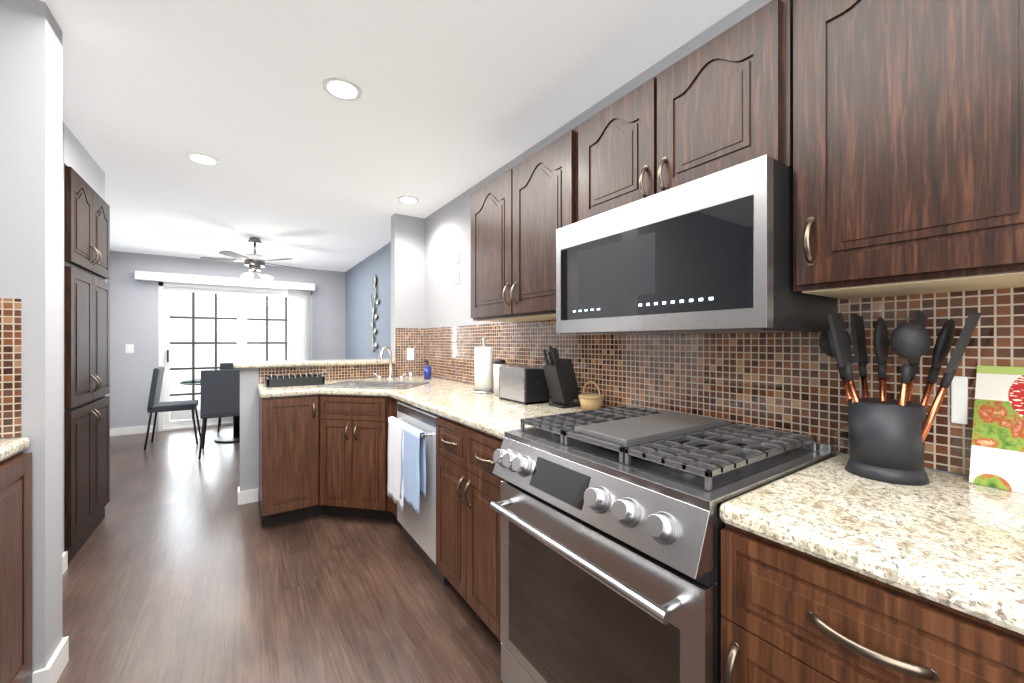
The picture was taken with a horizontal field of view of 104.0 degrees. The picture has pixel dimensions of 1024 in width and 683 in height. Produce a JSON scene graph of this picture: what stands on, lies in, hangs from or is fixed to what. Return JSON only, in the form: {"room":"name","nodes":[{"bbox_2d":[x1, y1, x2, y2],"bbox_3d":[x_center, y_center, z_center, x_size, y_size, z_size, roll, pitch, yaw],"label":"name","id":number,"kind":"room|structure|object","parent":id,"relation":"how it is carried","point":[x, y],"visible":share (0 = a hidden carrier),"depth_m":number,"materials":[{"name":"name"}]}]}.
{"room":"kitchen","nodes":[
{"label":"kitchen","id":0,"kind":"room"},
{"bbox_2d":[0,0,61,682],"bbox_3d":[-2.390,0.025,0.978,1.730,2.420,0.166,0,0,-34],"label":"wall","id":1,"kind":"structure","parent":0,"point":[31,154],"depth_m":1.39,"materials":[{"name":"grey paint"}]},
{"bbox_2d":[62,121,63,553],"bbox_3d":[-2.438,0.025,1.603,0.650,2.420,0.925,0,0,-34],"label":"wall","id":2,"kind":"structure","parent":0,"point":[62,337],"depth_m":2.15,"materials":[{"name":"grey paint"}]},
{"bbox_2d":[62,551,67,574],"bbox_3d":[-2.164,1.188,1.788,0.013,0.095,0.925,0,0,-34],"label":"baseboard","id":3,"kind":"structure","parent":2,"relation":"attached to","point":[65,555],"depth_m":2.14,"materials":[{"name":"white"}]},
{"bbox_2d":[64,123,104,200],"bbox_3d":[-2.915,-1.077,2.310,0.650,0.215,0.780,0,0,-34],"label":"wall","id":4,"kind":"structure","parent":0,"point":[81,162],"depth_m":2.42,"materials":[{"name":"paint"}]},
{"bbox_2d":[108,251,344,431],"bbox_3d":[-4.133,0.025,6.029,3.030,2.420,0.120,0,0,-34],"label":"wall","id":5,"kind":"structure","parent":0,"point":[134,311],"depth_m":5.42,"materials":[{"name":"paint"}]},
{"bbox_2d":[125,344,133,352],"bbox_3d":[-5.080,0.095,5.315,0.080,0.120,0.006,0,0,-34],"label":"switch plate","id":6,"kind":"object","parent":5,"relation":"attached to","point":[129,348],"visible":1,"depth_m":5.31,"materials":[{"name":"white plastic"}]},
{"bbox_2d":[110,425,152,435],"bbox_3d":[-5.050,1.188,5.331,0.430,0.095,0.013,0,0,-34],"label":"baseboard","id":7,"kind":"structure","parent":5,"relation":"attached to","point":[140,429],"depth_m":5.31,"materials":[{"name":"white"}]},
{"bbox_2d":[135,271,314,290],"bbox_3d":[-4.097,-0.875,5.899,2.145,0.110,0.133,0,0,-34],"label":"valance","id":8,"kind":"object","parent":5,"relation":"attached to","point":[179,278],"visible":1,"depth_m":5.73,"materials":[{"name":"white"}]},
{"bbox_2d":[159,282,311,431],"bbox_3d":[-4.088,0.210,6.060,1.900,2.050,0.120,0,0,-34],"label":"sliding door","id":9,"kind":"structure","parent":5,"relation":"in","point":[165,316],"depth_m":5.79,"materials":[{"name":"white"}]},
{"bbox_2d":[287,289,310,360],"bbox_3d":[-3.390,0.190,6.380,0.344,2.010,0.084,0,0,-34],"label":"vertical blinds","id":10,"kind":"object","parent":9,"relation":"attached to","point":[298,324],"visible":0.58,"depth_m":6.35,"materials":[{"name":"white plastic"}]},
{"bbox_2d":[57,425,502,682],"bbox_3d":[-1.900,1.285,2.066,4.000,0.100,9.190,0,0,-34],"label":"floor","id":11,"kind":"structure","parent":0,"point":[184,566],"depth_m":1.95,"materials":[{"name":"brown wood"}]},
{"bbox_2d":[0,451,31,682],"bbox_3d":[-2.185,0.801,0.657,1.702,0.868,0.592,0,0,-34],"label":"base cabinet","id":12,"kind":"object","parent":11,"relation":"on","point":[15,568],"visible":0.95,"depth_m":1.27,"materials":[{"name":"brown wood"}]},
{"bbox_2d":[0,437,29,461],"bbox_3d":[-2.179,0.345,0.642,1.695,0.040,0.622,0,0,-34],"label":"countertop","id":13,"kind":"structure","parent":12,"relation":"on","point":[10,447],"depth_m":1.28,"materials":[{"name":"beige stone"}]},
{"bbox_2d":[64,164,109,563],"bbox_3d":[-2.890,0.135,2.326,0.706,2.200,0.775,0,0,-34],"label":"pantry cabinet","id":14,"kind":"object","parent":11,"relation":"on","point":[86,354],"visible":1,"depth_m":2.38,"materials":[{"name":"brown wood"}]},
{"bbox_2d":[144,366,200,450],"bbox_3d":[-4.087,0.771,4.843,0.489,0.928,0.460,0,0,-34],"label":"chair","id":15,"kind":"object","parent":11,"relation":"on","point":[155,405],"visible":1,"depth_m":4.70,"materials":[{"name":"grey fabric"}]},
{"bbox_2d":[179,379,239,442],"bbox_3d":[-3.508,0.859,5.112,1.144,0.752,1.144,0,0,-34],"label":"dining table","id":16,"kind":"object","parent":11,"relation":"on","point":[232,438],"visible":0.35,"depth_m":5.01,"materials":[{"name":"clear glass"}]},
{"bbox_2d":[198,369,239,459],"bbox_3d":[-3.211,0.771,4.492,0.460,0.928,0.489,0,0,-34],"label":"chair","id":17,"kind":"object","parent":11,"relation":"on","point":[220,394],"visible":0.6,"depth_m":4.30,"materials":[{"name":"grey fabric"}]},
{"bbox_2d":[217,363,234,432],"bbox_3d":[-3.911,0.771,5.709,0.460,0.928,0.489,0,0,-34],"label":"chair","id":18,"kind":"object","parent":11,"relation":"on","point":[225,366],"visible":0.1,"depth_m":5.72,"materials":[{"name":"grey fabric"}]},
{"bbox_2d":[259,394,317,527],"bbox_3d":[-1.635,0.801,2.912,0.331,0.868,0.672,0,0,-34],"label":"base cabinet","id":19,"kind":"object","parent":11,"relation":"on","point":[288,458],"visible":1,"depth_m":2.67,"materials":[{"name":"brown wood"}]},
{"bbox_2d":[317,394,399,518],"bbox_3d":[-0.937,0.801,3.087,1.014,0.868,1.162,0,0,-34],"label":"base cabinet","id":20,"kind":"object","parent":11,"relation":"on","point":[353,455],"visible":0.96,"depth_m":2.70,"materials":[{"name":"brown wood"}]},
{"bbox_2d":[257,346,582,439],"bbox_3d":[-0.719,0.202,2.449,1.357,0.326,2.459,0,0,-34],"label":"countertop","id":21,"kind":"structure","parent":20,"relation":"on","point":[489,413],"depth_m":2.36,"materials":[{"name":"beige stone"}]},
{"bbox_2d":[265,372,329,387],"bbox_3d":[-1.627,0.285,3.040,0.413,0.078,0.280,0,0,-34],"label":"dish rack","id":22,"kind":"object","parent":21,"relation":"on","point":[293,380],"visible":1,"depth_m":2.94,"materials":[{"name":"black plastic"}]},
{"bbox_2d":[316,380,429,389],"bbox_3d":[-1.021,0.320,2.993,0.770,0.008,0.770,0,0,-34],"label":"sink basin","id":23,"kind":"object","parent":21,"relation":"in","point":[351,384],"depth_m":2.92,"materials":[{"name":"silver metal"}]},
{"bbox_2d":[372,346,412,381],"bbox_3d":[-0.992,0.182,3.319,0.257,0.286,0.260,0,0,-34],"label":"faucet","id":24,"kind":"object","parent":21,"relation":"on","point":[379,378],"depth_m":3.32,"materials":[{"name":"silver metal"}]},
{"bbox_2d":[423,360,430,378],"bbox_3d":[-0.733,0.244,3.462,0.066,0.160,0.064,0,0,-34],"label":"soap bottle","id":25,"kind":"object","parent":21,"relation":"on","point":[427,371],"visible":1,"depth_m":3.44,"materials":[{"name":"blue plastic"}]},
{"bbox_2d":[472,338,493,393],"bbox_3d":[-0.180,0.150,2.556,0.150,0.347,0.150,0,0,-34],"label":"paper towel holder","id":26,"kind":"object","parent":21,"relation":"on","point":[483,369],"visible":0.98,"depth_m":2.50,"materials":[{"name":"white paper"}]},
{"bbox_2d":[493,359,506,395],"bbox_3d":[-0.074,0.216,2.435,0.082,0.215,0.082,0,0,-34],"label":"steel canister","id":27,"kind":"object","parent":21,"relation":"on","point":[497,363],"visible":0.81,"depth_m":2.40,"materials":[{"name":"metal"}]},
{"bbox_2d":[499,365,548,404],"bbox_3d":[0.066,0.231,2.191,0.160,0.187,0.272,0,0,-34],"label":"toaster","id":28,"kind":"object","parent":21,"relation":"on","point":[524,384],"visible":0.9,"depth_m":2.10,"materials":[{"name":"silver metal"}]},
{"bbox_2d":[543,346,580,407],"bbox_3d":[0.248,0.172,2.001,0.190,0.303,0.110,0,0,-34],"label":"knife block","id":29,"kind":"object","parent":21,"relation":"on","point":[561,380],"visible":1,"depth_m":1.96,"materials":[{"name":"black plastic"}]},
{"bbox_2d":[579,381,603,410],"bbox_3d":[0.375,0.255,1.894,0.120,0.138,0.120,0,0,-34],"label":"basket","id":30,"kind":"object","parent":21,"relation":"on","point":[590,401],"visible":0.94,"depth_m":1.85,"materials":[{"name":"beige wicker"}]},
{"bbox_2d":[387,401,449,584],"bbox_3d":[-0.316,0.801,2.422,0.727,0.868,0.626,0,0,-34],"label":"dishwasher","id":31,"kind":"object","parent":11,"relation":"on","point":[411,486],"visible":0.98,"depth_m":2.15,"materials":[{"name":"silver metal"}]},
{"bbox_2d":[436,416,503,639],"bbox_3d":[0.062,0.801,1.895,0.690,0.868,0.663,0,0,-34],"label":"base cabinet","id":32,"kind":"object","parent":11,"relation":"on","point":[467,529],"visible":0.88,"depth_m":1.70,"materials":[{"name":"brown wood"}]},
{"bbox_2d":[490,405,835,682],"bbox_3d":[0.426,0.750,1.276,0.759,0.970,0.756,0,0,-34],"label":"range","id":33,"kind":"object","parent":11,"relation":"on","point":[612,524],"visible":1,"depth_m":1.04,"materials":[{"name":"silver metal"}]},
{"bbox_2d":[721,523,1023,682],"bbox_3d":[0.967,0.801,0.554,0.690,0.868,1.037,0,0,-34],"label":"base cabinet","id":34,"kind":"object","parent":11,"relation":"on","point":[790,615],"visible":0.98,"depth_m":0.65,"materials":[{"name":"brown wood"}]},
{"bbox_2d":[720,454,1023,634],"bbox_3d":[0.977,0.345,0.561,0.657,0.040,1.038,0,0,-34],"label":"countertop","id":35,"kind":"structure","parent":34,"relation":"on","point":[956,542],"depth_m":0.70,"materials":[{"name":"beige stone"}]},
{"bbox_2d":[819,310,981,485],"bbox_3d":[0.925,0.124,0.977,0.234,0.400,0.291,0,0,-34],"label":"utensil holder","id":36,"kind":"object","parent":35,"relation":"on","point":[887,438],"visible":1,"depth_m":0.92,"materials":[{"name":"grey"}]},
{"bbox_2d":[969,366,1023,493],"bbox_3d":[1.140,0.193,0.847,0.082,0.271,0.215,0,0,-30],"label":"cookbook","id":37,"kind":"object","parent":35,"relation":"on","point":[997,454],"visible":1,"depth_m":0.90,"materials":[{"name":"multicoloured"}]},
{"bbox_2d":[240,213,424,500],"bbox_3d":[-1.485,0.025,3.494,1.475,2.420,0.126,0,0,-34],"label":"wall","id":38,"kind":"structure","parent":0,"point":[407,271],"depth_m":3.71,"materials":[{"name":"grey paint"}]},
{"bbox_2d":[238,487,257,501],"bbox_3d":[-1.535,1.188,3.529,1.458,0.095,0.036,0,0,-34],"label":"baseboard","id":39,"kind":"structure","parent":38,"relation":"attached to","point":[249,494],"depth_m":3.05,"materials":[{"name":"white"}]},
{"bbox_2d":[233,358,395,368],"bbox_3d":[-1.655,0.184,3.446,1.220,0.038,0.335,0,0,-34],"label":"bar","id":40,"kind":"object","parent":38,"relation":"on","point":[271,364],"visible":0.9,"depth_m":3.30,"materials":[{"name":"beige stone"}]},
{"bbox_2d":[407,348,413,359],"bbox_3d":[-0.957,0.120,3.770,0.070,0.110,0.006,0,0,-34],"label":"outlet","id":41,"kind":"object","parent":38,"relation":"attached to","point":[410,353],"visible":1,"depth_m":3.77,"materials":[{"name":"white plastic"}]},
{"bbox_2d":[40,0,748,271],"bbox_3d":[-1.900,-1.235,2.066,4.000,0.100,9.190,0,0,-34],"label":"ceiling","id":42,"kind":"structure","parent":0,"point":[457,98],"depth_m":1.97,"materials":[{"name":"paint"}]},
{"bbox_2d":[186,153,218,164],"bbox_3d":[-2.003,-1.181,2.594,0.170,0.008,0.170,0,0,-34],"label":"recessed light","id":43,"kind":"object","parent":42,"relation":"in","point":[204,159],"visible":1,"depth_m":2.58,"materials":[{"name":"white"}]},
{"bbox_2d":[200,237,301,284],"bbox_3d":[-2.972,-0.919,4.613,1.007,0.532,0.969,0,0,-34],"label":"ceiling fan","id":44,"kind":"object","parent":42,"relation":"hanging from","point":[254,262],"visible":1,"depth_m":4.50,"materials":[{"name":"silver metal"}]},
{"bbox_2d":[322,77,361,100],"bbox_3d":[-0.795,-1.181,1.876,0.170,0.008,0.170,0,0,-34],"label":"recessed light","id":45,"kind":"object","parent":42,"relation":"in","point":[344,89],"visible":1,"depth_m":1.86,"materials":[{"name":"white"}]},
{"bbox_2d":[398,196,418,203],"bbox_3d":[-0.864,-1.181,3.337,0.170,0.008,0.170,0,0,-34],"label":"recessed light","id":46,"kind":"object","parent":42,"relation":"in","point":[408,199],"visible":1,"depth_m":3.32,"materials":[{"name":"white"}]},
{"bbox_2d":[345,0,1023,476],"bbox_3d":[-0.294,0.025,3.149,0.126,2.420,9.190,0,0,-34],"label":"wall","id":47,"kind":"structure","parent":0,"point":[791,382],"depth_m":1.51,"materials":[{"name":"tile"}]},
{"bbox_2d":[370,275,378,351],"bbox_3d":[-1.807,-0.368,5.245,0.024,1.014,0.414,0,0,-34],"label":"art","id":48,"kind":"object","parent":47,"relation":"attached to","point":[376,302],"visible":1,"depth_m":5.24,"materials":[{"name":"silver metal"}]},
{"bbox_2d":[471,126,577,321],"bbox_3d":[0.127,-0.503,2.084,0.372,0.763,0.906,0,0,-34],"label":"upper cabinet","id":49,"kind":"object","parent":47,"relation":"attached to","point":[523,211],"visible":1,"depth_m":1.92,"materials":[{"name":"brown wood"}]},
{"bbox_2d":[578,0,792,221],"bbox_3d":[0.595,-0.662,1.390,0.372,0.446,0.754,0,0,-34],"label":"upper cabinet","id":50,"kind":"object","parent":47,"relation":"attached to","point":[722,101],"visible":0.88,"depth_m":1.18,"materials":[{"name":"brown wood"}]},
{"bbox_2d":[556,155,836,334],"bbox_3d":[0.565,-0.233,1.370,0.442,0.408,0.756,0,0,-34],"label":"microwave","id":51,"kind":"object","parent":50,"relation":"attached to","point":[711,253],"visible":1,"depth_m":1.10,"materials":[{"name":"silver metal"}]},
{"bbox_2d":[793,0,1023,299],"bbox_3d":[0.937,-0.503,0.883,0.372,0.763,0.456,0,0,-34],"label":"upper cabinet","id":52,"kind":"object","parent":47,"relation":"attached to","point":[908,147],"visible":1,"depth_m":0.81,"materials":[{"name":"brown wood"}]},
{"bbox_2d":[951,376,967,423],"bbox_3d":[1.091,0.142,0.975,0.008,0.115,0.027,0,0,-34],"label":"electrical outlet plate","id":53,"kind":"object","parent":47,"relation":"attached to","point":[959,399],"visible":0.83,"depth_m":0.97,"materials":[{"name":"white plastic"}]},
{"label":"outside","id":54,"kind":"structure","parent":0,"visible":0},
{"bbox_2d":[170,409,199,420],"bbox_3d":[-4.689,1.305,6.952,8.000,0.100,2.030,0,0,-34],"label":"ground","id":55,"kind":"structure","parent":54,"point":[184,417],"depth_m":6.78,"materials":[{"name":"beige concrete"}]},
{"bbox_2d":[170,291,284,408],"bbox_3d":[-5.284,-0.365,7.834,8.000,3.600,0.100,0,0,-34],"label":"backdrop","id":56,"kind":"structure","parent":54,"point":[231,323],"depth_m":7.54,"materials":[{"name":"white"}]}
]}

